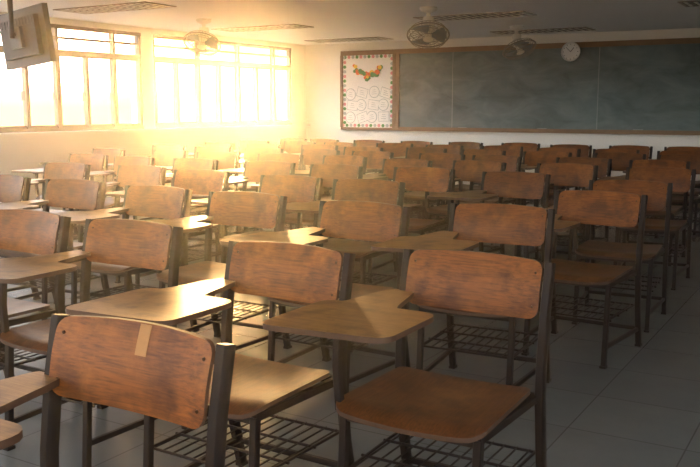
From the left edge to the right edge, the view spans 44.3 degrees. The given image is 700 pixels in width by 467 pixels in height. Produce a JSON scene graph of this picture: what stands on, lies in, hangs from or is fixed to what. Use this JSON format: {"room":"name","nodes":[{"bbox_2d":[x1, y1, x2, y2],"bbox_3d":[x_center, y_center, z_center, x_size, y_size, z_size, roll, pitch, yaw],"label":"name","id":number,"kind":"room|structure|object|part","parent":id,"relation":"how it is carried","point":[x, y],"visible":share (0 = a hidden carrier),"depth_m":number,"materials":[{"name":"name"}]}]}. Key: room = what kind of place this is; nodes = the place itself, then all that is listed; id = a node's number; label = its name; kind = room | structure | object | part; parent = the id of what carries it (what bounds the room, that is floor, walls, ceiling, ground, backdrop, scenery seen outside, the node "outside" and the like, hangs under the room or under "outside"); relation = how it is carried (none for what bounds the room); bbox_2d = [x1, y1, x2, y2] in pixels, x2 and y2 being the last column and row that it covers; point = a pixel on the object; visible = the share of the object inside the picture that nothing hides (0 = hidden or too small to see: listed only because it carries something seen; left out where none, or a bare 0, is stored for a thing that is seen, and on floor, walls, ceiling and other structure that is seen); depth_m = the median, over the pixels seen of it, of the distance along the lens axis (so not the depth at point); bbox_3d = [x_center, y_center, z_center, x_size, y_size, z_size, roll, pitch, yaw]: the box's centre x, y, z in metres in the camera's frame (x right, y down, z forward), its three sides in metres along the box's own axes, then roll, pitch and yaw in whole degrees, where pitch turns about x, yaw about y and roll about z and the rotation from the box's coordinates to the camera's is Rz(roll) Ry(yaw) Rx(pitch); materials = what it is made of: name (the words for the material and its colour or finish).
{"room":"classroom","nodes":[
{"label":"classroom","id":0,"kind":"room"},
{"bbox_2d":[0,12,305,209],"bbox_3d":[-4.245,-1.092,8.415,0.200,2.270,13.400,5,10,31],"label":"wall","id":1,"kind":"structure","parent":0,"point":[16,152],"depth_m":10.92,"materials":[{"name":"beige paint"}]},
{"bbox_2d":[0,24,143,132],"bbox_3d":[-3.434,-1.730,9.563,0.090,1.200,3.062,5,10,31],"label":"window","id":2,"kind":"structure","parent":1,"relation":"in","point":[112,56],"depth_m":10.10,"materials":[{"name":"paint"}]},
{"bbox_2d":[0,124,309,136],"bbox_3d":[-4.117,-0.935,8.360,0.120,0.035,13.300,5,10,31],"label":"trim","id":3,"kind":"structure","parent":1,"relation":"attached to","point":[289,125],"depth_m":10.70,"materials":[{"name":"beige paint"}]},
{"bbox_2d":[153,34,291,127],"bbox_3d":[-1.750,-2.140,12.348,0.090,1.200,3.102,5,10,31],"label":"window","id":4,"kind":"structure","parent":1,"relation":"in","point":[197,62],"depth_m":12.25,"materials":[{"name":"paint"}]},
{"bbox_2d":[0,191,699,466],"bbox_3d":[-0.127,0.440,6.149,9.800,0.100,13.800,5,10,31],"label":"floor","id":5,"kind":"structure","parent":0,"point":[642,409],"depth_m":3.96,"materials":[{"name":"tile"}]},
{"bbox_2d":[0,174,40,299],"bbox_3d":[-2.527,0.051,5.612,0.634,0.834,0.670,5,10,31],"label":"chair","id":6,"kind":"object","parent":5,"relation":"on","point":[11,186],"visible":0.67,"depth_m":5.71,"materials":[{"name":"paint"}]},
{"bbox_2d":[0,209,81,401],"bbox_3d":[-1.619,0.343,3.624,0.634,0.834,0.670,5,10,33],"label":"chair","id":7,"kind":"object","parent":5,"relation":"on","point":[21,230],"visible":0.76,"depth_m":3.70,"materials":[{"name":"paint"}]},
{"bbox_2d":[2,162,90,257],"bbox_3d":[-2.514,-0.135,6.870,0.634,0.834,0.670,5,10,29],"label":"chair","id":8,"kind":"object","parent":5,"relation":"on","point":[56,170],"visible":0.28,"depth_m":7.04,"materials":[{"name":"paint"}]},
{"bbox_2d":[0,179,110,319],"bbox_3d":[-1.926,0.105,5.242,0.634,0.834,0.670,5,10,29],"label":"chair","id":9,"kind":"object","parent":5,"relation":"on","point":[62,193],"visible":0.52,"depth_m":5.35,"materials":[{"name":"paint"}]},
{"bbox_2d":[11,153,108,235],"bbox_3d":[-2.747,-0.333,8.219,0.634,0.834,0.670,5,10,29],"label":"chair","id":10,"kind":"object","parent":5,"relation":"on","point":[96,161],"visible":0.39,"depth_m":8.30,"materials":[{"name":"paint"}]},
{"bbox_2d":[40,148,124,210],"bbox_3d":[-2.866,-0.490,9.285,0.634,0.834,0.670,6,10,33],"label":"chair","id":11,"kind":"object","parent":5,"relation":"on","point":[110,152],"visible":0.15,"depth_m":9.40,"materials":[{"name":"paint"}]},
{"bbox_2d":[0,219,186,466],"bbox_3d":[-1.074,0.393,3.286,0.634,0.834,0.670,5,10,30],"label":"chair","id":12,"kind":"object","parent":5,"relation":"on","point":[124,242],"visible":0.62,"depth_m":3.33,"materials":[{"name":"paint"}]},
{"bbox_2d":[80,156,154,242],"bbox_3d":[-2.210,-0.270,7.790,0.634,0.834,0.670,5,10,33],"label":"chair","id":13,"kind":"object","parent":5,"relation":"on","point":[120,160],"visible":0.37,"depth_m":7.92,"materials":[{"name":"paint"}]},
{"bbox_2d":[0,314,235,466],"bbox_3d":[-0.653,0.634,1.649,0.634,0.834,0.670,5,10,31],"label":"chair","id":14,"kind":"object","parent":5,"relation":"on","point":[92,359],"depth_m":1.80,"materials":[{"name":"paint"}]},
{"bbox_3d":[-0.433,0.224,1.802,0.032,0.062,0.023,5,10,31],"label":"tape strip","id":15,"kind":"part","parent":14,"relation":"part of","materials":[{"name":"beige paper"}]},
{"bbox_2d":[75,165,166,282],"bbox_3d":[-1.838,-0.090,6.566,0.634,0.834,0.670,5,10,32],"label":"chair","id":16,"kind":"object","parent":5,"relation":"on","point":[130,175],"visible":0.29,"depth_m":6.70,"materials":[{"name":"paint"}]},
{"bbox_2d":[55,185,198,331],"bbox_3d":[-1.319,0.169,4.805,0.634,0.834,0.670,5,10,32],"label":"chair","id":17,"kind":"object","parent":5,"relation":"on","point":[154,201],"visible":0.6,"depth_m":4.86,"materials":[{"name":"paint"}]},
{"bbox_2d":[103,149,189,218],"bbox_3d":[-2.140,-0.457,9.060,0.634,0.834,0.670,6,10,33],"label":"chair","id":18,"kind":"object","parent":5,"relation":"on","point":[163,157],"visible":0.23,"depth_m":9.23,"materials":[{"name":"paint"}]},
{"bbox_2d":[141,145,186,182],"bbox_3d":[-2.367,-0.619,10.160,0.634,0.834,0.670,4,9,27],"label":"chair","id":19,"kind":"object","parent":5,"relation":"on","point":[154,147],"visible":0.16,"depth_m":10.33,"materials":[{"name":"paint"}]},
{"bbox_2d":[105,169,229,288],"bbox_3d":[-1.285,-0.021,6.097,0.634,0.834,0.670,5,10,30],"label":"chair","id":20,"kind":"object","parent":5,"relation":"on","point":[200,181],"visible":0.28,"depth_m":6.21,"materials":[{"name":"paint"}]},
{"bbox_2d":[114,158,220,254],"bbox_3d":[-1.577,-0.223,7.471,0.634,0.834,0.670,5,10,31],"label":"chair","id":21,"kind":"object","parent":5,"relation":"on","point":[180,163],"visible":0.18,"depth_m":7.61,"materials":[{"name":"paint"}]},
{"bbox_2d":[161,152,241,239],"bbox_3d":[-1.521,-0.382,8.555,0.634,0.834,0.670,4,9,24],"label":"chair","id":22,"kind":"object","parent":5,"relation":"on","point":[226,160],"visible":0.23,"depth_m":8.68,"materials":[{"name":"paint"}]},
{"bbox_2d":[66,241,355,466],"bbox_3d":[-0.412,0.479,2.701,0.634,0.834,0.670,5,10,32],"label":"chair","id":23,"kind":"object","parent":5,"relation":"on","point":[261,389],"visible":0.84,"depth_m":2.73,"materials":[{"name":"paint"}]},
{"bbox_2d":[191,146,231,210],"bbox_3d":[-1.762,-0.560,9.763,0.634,0.834,0.670,4,9,24],"label":"chair","id":24,"kind":"object","parent":5,"relation":"on","point":[202,148],"visible":0.11,"depth_m":9.96,"materials":[{"name":"paint"}]},
{"bbox_2d":[188,142,234,199],"bbox_3d":[-1.906,-0.735,10.948,0.634,0.834,0.670,6,10,35],"label":"chair","id":25,"kind":"object","parent":5,"relation":"on","point":[221,144],"visible":0.15,"depth_m":11.05,"materials":[{"name":"paint"}]},
{"bbox_2d":[149,191,291,350],"bbox_3d":[-0.753,0.224,4.433,0.634,0.834,0.670,5,10,30],"label":"chair","id":26,"kind":"object","parent":5,"relation":"on","point":[234,208],"visible":0.65,"depth_m":4.54,"materials":[{"name":"paint"}]},
{"bbox_2d":[232,140,269,190],"bbox_3d":[-1.521,-0.834,11.626,0.634,0.834,0.670,5,10,32],"label":"chair","id":27,"kind":"object","parent":5,"relation":"on","point":[242,144],"visible":0.16,"depth_m":11.84,"materials":[{"name":"paint"}]},
{"bbox_2d":[224,147,283,190],"bbox_3d":[-1.151,-0.517,9.468,0.634,0.834,0.670,4,9,25],"label":"chair","id":28,"kind":"object","parent":5,"relation":"on","point":[250,154],"visible":0.29,"depth_m":9.64,"materials":[{"name":"paint"}]},
{"bbox_2d":[215,161,295,262],"bbox_3d":[-0.875,-0.165,7.075,0.634,0.834,0.670,5,10,29],"label":"chair","id":29,"kind":"object","parent":5,"relation":"on","point":[253,170],"visible":0.34,"depth_m":7.24,"materials":[{"name":"paint"}]},
{"bbox_2d":[231,143,280,191],"bbox_3d":[-1.272,-0.675,10.541,0.634,0.834,0.670,5,10,28],"label":"chair","id":30,"kind":"object","parent":5,"relation":"on","point":[257,144],"visible":0.11,"depth_m":10.70,"materials":[{"name":"paint"}]},
{"bbox_2d":[191,175,322,297],"bbox_3d":[-0.607,0.055,5.585,0.634,0.834,0.670,5,10,33],"label":"chair","id":31,"kind":"object","parent":5,"relation":"on","point":[297,188],"visible":0.27,"depth_m":5.69,"materials":[{"name":"paint"}]},
{"bbox_2d":[218,153,303,231],"bbox_3d":[-0.863,-0.335,8.230,0.634,0.834,0.670,4,9,24],"label":"chair","id":32,"kind":"object","parent":5,"relation":"on","point":[291,158],"visible":0.31,"depth_m":8.35,"materials":[{"name":"paint"}]},
{"bbox_2d":[279,138,306,148],"bbox_3d":[-1.061,-0.963,12.499,0.634,0.834,0.670,6,11,37],"label":"chair","id":33,"kind":"object","parent":5,"relation":"on","point":[282,140],"visible":0.12,"depth_m":12.69,"materials":[{"name":"paint"}]},
{"bbox_2d":[283,141,315,153],"bbox_3d":[-0.874,-0.797,11.372,0.634,0.834,0.670,5,10,29],"label":"chair","id":34,"kind":"object","parent":5,"relation":"on","point":[290,147],"visible":0.13,"depth_m":11.57,"materials":[{"name":"paint"}]},
{"bbox_2d":[250,164,363,266],"bbox_3d":[-0.325,-0.106,6.676,0.634,0.834,0.670,6,10,33],"label":"chair","id":35,"kind":"object","parent":5,"relation":"on","point":[327,172],"visible":0.33,"depth_m":6.79,"materials":[{"name":"paint"}]},
{"bbox_2d":[220,200,410,391],"bbox_3d":[-0.147,0.291,3.975,0.634,0.834,0.670,5,10,33],"label":"chair","id":36,"kind":"object","parent":5,"relation":"on","point":[356,220],"visible":0.58,"depth_m":4.05,"materials":[{"name":"paint"}]},
{"bbox_2d":[299,144,337,194],"bbox_3d":[-0.558,-0.637,10.285,0.634,0.834,0.670,4,9,26],"label":"chair","id":37,"kind":"object","parent":5,"relation":"on","point":[310,146],"visible":0.11,"depth_m":10.47,"materials":[{"name":"paint"}]},
{"bbox_2d":[301,149,339,191],"bbox_3d":[-0.537,-0.472,9.163,0.634,0.834,0.670,6,10,34],"label":"chair","id":38,"kind":"object","parent":5,"relation":"on","point":[311,156],"visible":0.21,"depth_m":9.34,"materials":[{"name":"paint"}]},
{"bbox_2d":[303,139,338,192],"bbox_3d":[-0.591,-0.906,12.117,0.634,0.834,0.670,6,10,35],"label":"chair","id":39,"kind":"object","parent":5,"relation":"on","point":[318,141],"visible":0.12,"depth_m":12.27,"materials":[{"name":"paint"}]},
{"bbox_2d":[295,142,355,194],"bbox_3d":[-0.350,-0.740,10.984,0.634,0.834,0.670,6,10,34],"label":"chair","id":40,"kind":"object","parent":5,"relation":"on","point":[341,145],"visible":0.08,"depth_m":11.10,"materials":[{"name":"paint"}]},
{"bbox_2d":[290,155,367,241],"bbox_3d":[-0.273,-0.293,7.950,0.634,0.834,0.670,6,10,36],"label":"chair","id":41,"kind":"object","parent":5,"relation":"on","point":[358,161],"visible":0.23,"depth_m":8.06,"materials":[{"name":"paint"}]},
{"bbox_2d":[278,179,405,285],"bbox_3d":[-0.082,0.104,5.245,0.634,0.834,0.670,5,10,29],"label":"chair","id":42,"kind":"object","parent":5,"relation":"on","point":[370,190],"visible":0.59,"depth_m":5.32,"materials":[{"name":"paint"}]},
{"bbox_2d":[309,151,393,195],"bbox_3d":[0.018,-0.413,8.766,0.634,0.834,0.670,6,10,33],"label":"chair","id":43,"kind":"object","parent":5,"relation":"on","point":[375,158],"visible":0.23,"depth_m":8.89,"materials":[{"name":"paint"}]},
{"bbox_2d":[327,146,382,195],"bbox_3d":[-0.042,-0.554,9.723,0.634,0.834,0.670,4,9,28],"label":"chair","id":44,"kind":"object","parent":5,"relation":"on","point":[347,150],"visible":0.16,"depth_m":9.91,"materials":[{"name":"paint"}]},
{"bbox_2d":[353,140,384,172],"bbox_3d":[0.051,-0.857,11.778,0.634,0.834,0.670,5,10,33],"label":"chair","id":45,"kind":"object","parent":5,"relation":"on","point":[367,143],"visible":0.13,"depth_m":11.92,"materials":[{"name":"paint"}]},
{"bbox_2d":[370,143,413,200],"bbox_3d":[0.387,-0.703,10.731,0.634,0.834,0.670,4,9,24],"label":"chair","id":46,"kind":"object","parent":5,"relation":"on","point":[399,149],"visible":0.16,"depth_m":10.90,"materials":[{"name":"paint"}]},
{"bbox_2d":[355,159,432,241],"bbox_3d":[0.277,-0.215,7.416,0.634,0.834,0.670,6,10,36],"label":"chair","id":47,"kind":"object","parent":5,"relation":"on","point":[388,165],"visible":0.38,"depth_m":7.52,"materials":[{"name":"paint"}]},
{"bbox_2d":[263,249,555,466],"bbox_3d":[0.188,0.504,2.529,0.634,0.834,0.670,5,10,31],"label":"chair","id":48,"kind":"object","parent":5,"relation":"on","point":[405,401],"visible":1,"depth_m":2.55,"materials":[{"name":"paint"}]},
{"bbox_2d":[367,167,454,282],"bbox_3d":[0.358,-0.058,6.347,0.634,0.834,0.670,5,10,30],"label":"chair","id":49,"kind":"object","parent":5,"relation":"on","point":[426,179],"visible":0.34,"depth_m":6.45,"materials":[{"name":"paint"}]},
{"bbox_2d":[401,141,432,202],"bbox_3d":[0.665,-0.800,11.393,0.634,0.834,0.670,6,10,36],"label":"chair","id":50,"kind":"object","parent":5,"relation":"on","point":[416,143],"visible":0.08,"depth_m":11.51,"materials":[{"name":"paint"}]},
{"bbox_2d":[377,153,464,231],"bbox_3d":[0.693,-0.353,8.359,0.634,0.834,0.670,6,10,33],"label":"chair","id":51,"kind":"object","parent":5,"relation":"on","point":[440,160],"visible":0.29,"depth_m":8.44,"materials":[{"name":"paint"}]},
{"bbox_2d":[397,147,446,219],"bbox_3d":[0.655,-0.530,9.558,0.634,0.834,0.670,5,10,31],"label":"chair","id":52,"kind":"object","parent":5,"relation":"on","point":[413,152],"visible":0.11,"depth_m":9.72,"materials":[{"name":"paint"}]},
{"bbox_2d":[393,145,463,216],"bbox_3d":[0.932,-0.632,10.249,0.634,0.834,0.670,5,10,32],"label":"chair","id":53,"kind":"object","parent":5,"relation":"on","point":[455,149],"visible":0.18,"depth_m":10.33,"materials":[{"name":"paint"}]},
{"bbox_2d":[431,142,482,206],"bbox_3d":[1.288,-0.759,11.116,0.634,0.834,0.670,6,10,36],"label":"chair","id":54,"kind":"object","parent":5,"relation":"on","point":[467,145],"visible":0.15,"depth_m":11.22,"materials":[{"name":"paint"}]},
{"bbox_2d":[371,203,554,385],"bbox_3d":[0.514,0.309,3.853,0.634,0.834,0.670,4,9,28],"label":"chair","id":55,"kind":"object","parent":5,"relation":"on","point":[471,224],"visible":0.65,"depth_m":3.94,"materials":[{"name":"paint"}]},
{"bbox_2d":[426,160,506,253],"bbox_3d":[0.872,-0.181,7.186,0.634,0.834,0.670,6,10,37],"label":"chair","id":56,"kind":"object","parent":5,"relation":"on","point":[465,170],"visible":0.24,"depth_m":7.30,"materials":[{"name":"paint"}]},
{"bbox_2d":[444,149,505,228],"bbox_3d":[1.232,-0.465,9.116,0.634,0.834,0.670,5,10,31],"label":"chair","id":57,"kind":"object","parent":5,"relation":"on","point":[468,153],"visible":0.24,"depth_m":9.25,"materials":[{"name":"paint"}]},
{"bbox_2d":[450,155,521,248],"bbox_3d":[1.165,-0.298,7.980,0.634,0.834,0.670,6,10,35],"label":"chair","id":58,"kind":"object","parent":5,"relation":"on","point":[512,165],"visible":0.22,"depth_m":8.02,"materials":[{"name":"paint"}]},
{"bbox_2d":[427,171,550,282],"bbox_3d":[0.950,0.010,5.885,0.634,0.834,0.670,5,10,33],"label":"chair","id":59,"kind":"object","parent":5,"relation":"on","point":[495,184],"visible":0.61,"depth_m":5.98,"materials":[{"name":"paint"}]},
{"bbox_2d":[473,145,522,204],"bbox_3d":[1.615,-0.596,10.005,0.634,0.834,0.670,4,9,26],"label":"chair","id":60,"kind":"object","parent":5,"relation":"on","point":[516,151],"visible":0.11,"depth_m":10.13,"materials":[{"name":"paint"}]},
{"bbox_2d":[501,143,539,206],"bbox_3d":[1.992,-0.715,10.818,0.634,0.834,0.670,4,9,26],"label":"chair","id":61,"kind":"object","parent":5,"relation":"on","point":[527,147],"visible":0.07,"depth_m":10.96,"materials":[{"name":"paint"}]},
{"bbox_2d":[511,151,571,232],"bbox_3d":[1.834,-0.401,8.682,0.634,0.834,0.670,4,9,28],"label":"chair","id":62,"kind":"object","parent":5,"relation":"on","point":[530,158],"visible":0.34,"depth_m":8.86,"materials":[{"name":"paint"}]},
{"bbox_2d":[517,147,580,205],"bbox_3d":[2.128,-0.519,9.485,0.634,0.834,0.670,5,10,31],"label":"chair","id":63,"kind":"object","parent":5,"relation":"on","point":[575,153],"visible":0.15,"depth_m":9.54,"materials":[{"name":"paint"}]},
{"bbox_2d":[516,163,598,262],"bbox_3d":[1.541,-0.123,6.790,0.634,0.834,0.670,5,10,32],"label":"chair","id":64,"kind":"object","parent":5,"relation":"on","point":[562,174],"visible":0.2,"depth_m":6.91,"materials":[{"name":"paint"}]},
{"bbox_2d":[542,144,591,207],"bbox_3d":[2.504,-0.637,10.286,0.634,0.834,0.670,4,9,25],"label":"chair","id":65,"kind":"object","parent":5,"relation":"on","point":[586,150],"visible":0.09,"depth_m":10.40,"materials":[{"name":"paint"}]},
{"bbox_2d":[540,157,611,253],"bbox_3d":[1.911,-0.244,7.618,0.634,0.834,0.670,5,10,30],"label":"chair","id":66,"kind":"object","parent":5,"relation":"on","point":[602,163],"visible":0.16,"depth_m":7.72,"materials":[{"name":"paint"}]},
{"bbox_2d":[521,190,647,368],"bbox_3d":[1.137,0.213,4.507,0.634,0.834,0.670,6,10,33],"label":"chair","id":67,"kind":"object","parent":5,"relation":"on","point":[573,208],"visible":0.71,"depth_m":4.55,"materials":[{"name":"paint"}]},
{"bbox_2d":[546,180,672,332],"bbox_3d":[1.552,0.115,5.175,0.634,0.834,0.670,4,9,27],"label":"chair","id":68,"kind":"object","parent":5,"relation":"on","point":[656,192],"visible":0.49,"depth_m":5.23,"materials":[{"name":"paint"}]},
{"bbox_2d":[579,149,639,226],"bbox_3d":[2.683,-0.478,9.204,0.634,0.834,0.670,5,10,32],"label":"chair","id":69,"kind":"object","parent":5,"relation":"on","point":[594,150],"visible":0.07,"depth_m":9.36,"materials":[{"name":"paint"}]},
{"bbox_2d":[582,152,645,239],"bbox_3d":[2.493,-0.362,8.418,0.634,0.834,0.670,5,10,30],"label":"chair","id":70,"kind":"object","parent":5,"relation":"on","point":[620,161],"visible":0.18,"depth_m":8.57,"materials":[{"name":"paint"}]},
{"bbox_2d":[609,145,652,159],"bbox_3d":[3.133,-0.602,10.045,0.634,0.834,0.670,5,10,29],"label":"chair","id":71,"kind":"object","parent":5,"relation":"on","point":[643,149],"visible":0.13,"depth_m":10.15,"materials":[{"name":"paint"}]},
{"bbox_2d":[597,160,689,265],"bbox_3d":[2.461,-0.189,7.238,0.634,0.834,0.670,5,10,29],"label":"chair","id":72,"kind":"object","parent":5,"relation":"on","point":[675,210],"visible":0.34,"depth_m":7.29,"materials":[{"name":"paint"}]},
{"bbox_2d":[613,167,695,289],"bbox_3d":[2.145,-0.054,6.321,0.634,0.834,0.670,5,10,28],"label":"chair","id":73,"kind":"object","parent":5,"relation":"on","point":[681,178],"visible":0.44,"depth_m":6.39,"materials":[{"name":"paint"}]},
{"bbox_2d":[623,154,699,246],"bbox_3d":[2.969,-0.311,8.072,0.634,0.834,0.670,6,10,37],"label":"chair","id":74,"kind":"object","parent":5,"relation":"on","point":[694,160],"visible":0.23,"depth_m":8.14,"materials":[{"name":"paint"}]},
{"bbox_2d":[648,146,699,217],"bbox_3d":[3.702,-0.553,9.718,0.634,0.834,0.670,4,9,24],"label":"chair","id":75,"kind":"object","parent":5,"relation":"on","point":[679,148],"visible":0.11,"depth_m":9.91,"materials":[{"name":"paint"}]},
{"bbox_2d":[651,150,699,234],"bbox_3d":[3.276,-0.418,8.794,0.634,0.834,0.670,4,9,27],"label":"chair","id":76,"kind":"object","parent":5,"relation":"on","point":[697,190],"visible":0.14,"depth_m":8.88,"materials":[{"name":"paint"}]},
{"bbox_2d":[0,0,699,44],"bbox_3d":[-0.127,-1.905,5.804,9.800,0.100,13.800,5,10,31],"label":"ceiling","id":77,"kind":"structure","parent":0,"point":[330,19],"depth_m":9.39,"materials":[{"name":"paint"}]},
{"bbox_2d":[0,0,55,69],"bbox_3d":[-2.240,-1.490,5.839,0.628,0.732,0.246,5,10,31],"label":"television","id":78,"kind":"object","parent":77,"relation":"hanging from","point":[26,33],"depth_m":5.79,"materials":[{"name":"grey plastic"}]},
{"bbox_2d":[53,1,176,13],"bbox_3d":[-2.377,-2.267,8.643,1.280,0.011,0.436,5,10,31],"label":"ceiling light fixture","id":79,"kind":"object","parent":77,"relation":"attached to","point":[144,5],"depth_m":8.59,"materials":[{"name":"white metal"}]},
{"bbox_2d":[183,18,220,55],"bbox_3d":[-1.679,-2.226,9.744,0.424,0.411,0.374,5,10,31],"label":"ceiling fan","id":80,"kind":"object","parent":77,"relation":"hanging from","point":[203,38],"depth_m":9.73,"materials":[{"name":"white metal"}]},
{"bbox_2d":[211,24,313,31],"bbox_3d":[-1.110,-2.589,10.833,1.280,0.011,0.436,5,10,31],"label":"ceiling light fixture","id":81,"kind":"object","parent":77,"relation":"attached to","point":[284,26],"depth_m":10.83,"materials":[{"name":"white metal"}]},
{"bbox_2d":[304,37,392,42],"bbox_3d":[-0.023,-2.868,12.726,1.280,0.011,0.436,5,10,31],"label":"ceiling light fixture","id":82,"kind":"object","parent":77,"relation":"attached to","point":[363,38],"depth_m":12.65,"materials":[{"name":"white metal"}]},
{"bbox_2d":[407,6,449,48],"bbox_3d":[0.781,-2.057,8.582,0.422,0.409,0.385,5,10,31],"label":"ceiling fan","id":83,"kind":"object","parent":77,"relation":"hanging from","point":[427,26],"depth_m":8.56,"materials":[{"name":"white metal"}]},
{"bbox_2d":[413,11,536,20],"bbox_3d":[1.361,-2.382,9.428,1.280,0.011,0.436,5,10,31],"label":"ceiling light fixture","id":84,"kind":"object","parent":77,"relation":"attached to","point":[512,13],"depth_m":9.34,"materials":[{"name":"white metal"}]},
{"bbox_2d":[502,25,535,59],"bbox_3d":[2.092,-2.356,10.604,0.394,0.406,0.419,5,10,31],"label":"ceiling fan","id":85,"kind":"object","parent":77,"relation":"hanging from","point":[518,43],"depth_m":10.59,"materials":[{"name":"white metal"}]},
{"bbox_2d":[490,27,594,34],"bbox_3d":[2.508,-2.647,11.227,1.280,0.011,0.436,5,10,31],"label":"ceiling light fixture","id":86,"kind":"object","parent":77,"relation":"attached to","point":[574,28],"depth_m":11.17,"materials":[{"name":"white metal"}]},
{"bbox_2d":[677,0,699,6],"bbox_3d":[3.764,-2.173,8.005,1.280,0.011,0.436,5,10,31],"label":"ceiling light fixture","id":87,"kind":"object","parent":77,"relation":"attached to","point":[696,3],"depth_m":8.23,"materials":[{"name":"white metal"}]},
{"bbox_2d":[306,28,699,195],"bbox_3d":[3.365,-1.582,11.749,9.800,2.270,0.200,5,10,31],"label":"wall","id":88,"kind":"structure","parent":0,"point":[322,60],"depth_m":12.71,"materials":[{"name":"beige paint"}]},
{"bbox_2d":[340,49,395,129],"bbox_3d":[0.280,-2.224,13.363,0.985,1.220,0.060,5,10,31],"label":"bulletin board","id":89,"kind":"object","parent":88,"relation":"attached to","point":[367,77],"visible":1,"depth_m":13.35,"materials":[{"name":"white paper"}]},
{"bbox_2d":[394,37,699,134],"bbox_3d":[3.217,-1.964,11.600,5.880,1.220,0.102,5,10,31],"label":"chalkboard","id":90,"kind":"object","parent":88,"relation":"attached to","point":[649,86],"visible":1,"depth_m":11.85,"materials":[{"name":"green wood"}]},
{"bbox_2d":[561,42,579,61],"bbox_3d":[2.985,-2.459,11.627,0.260,0.260,0.038,5,10,31],"label":"wall clock","id":91,"kind":"object","parent":90,"relation":"attached to","point":[570,51],"visible":1,"depth_m":11.62,"materials":[{"name":"white plastic"}]}
]}

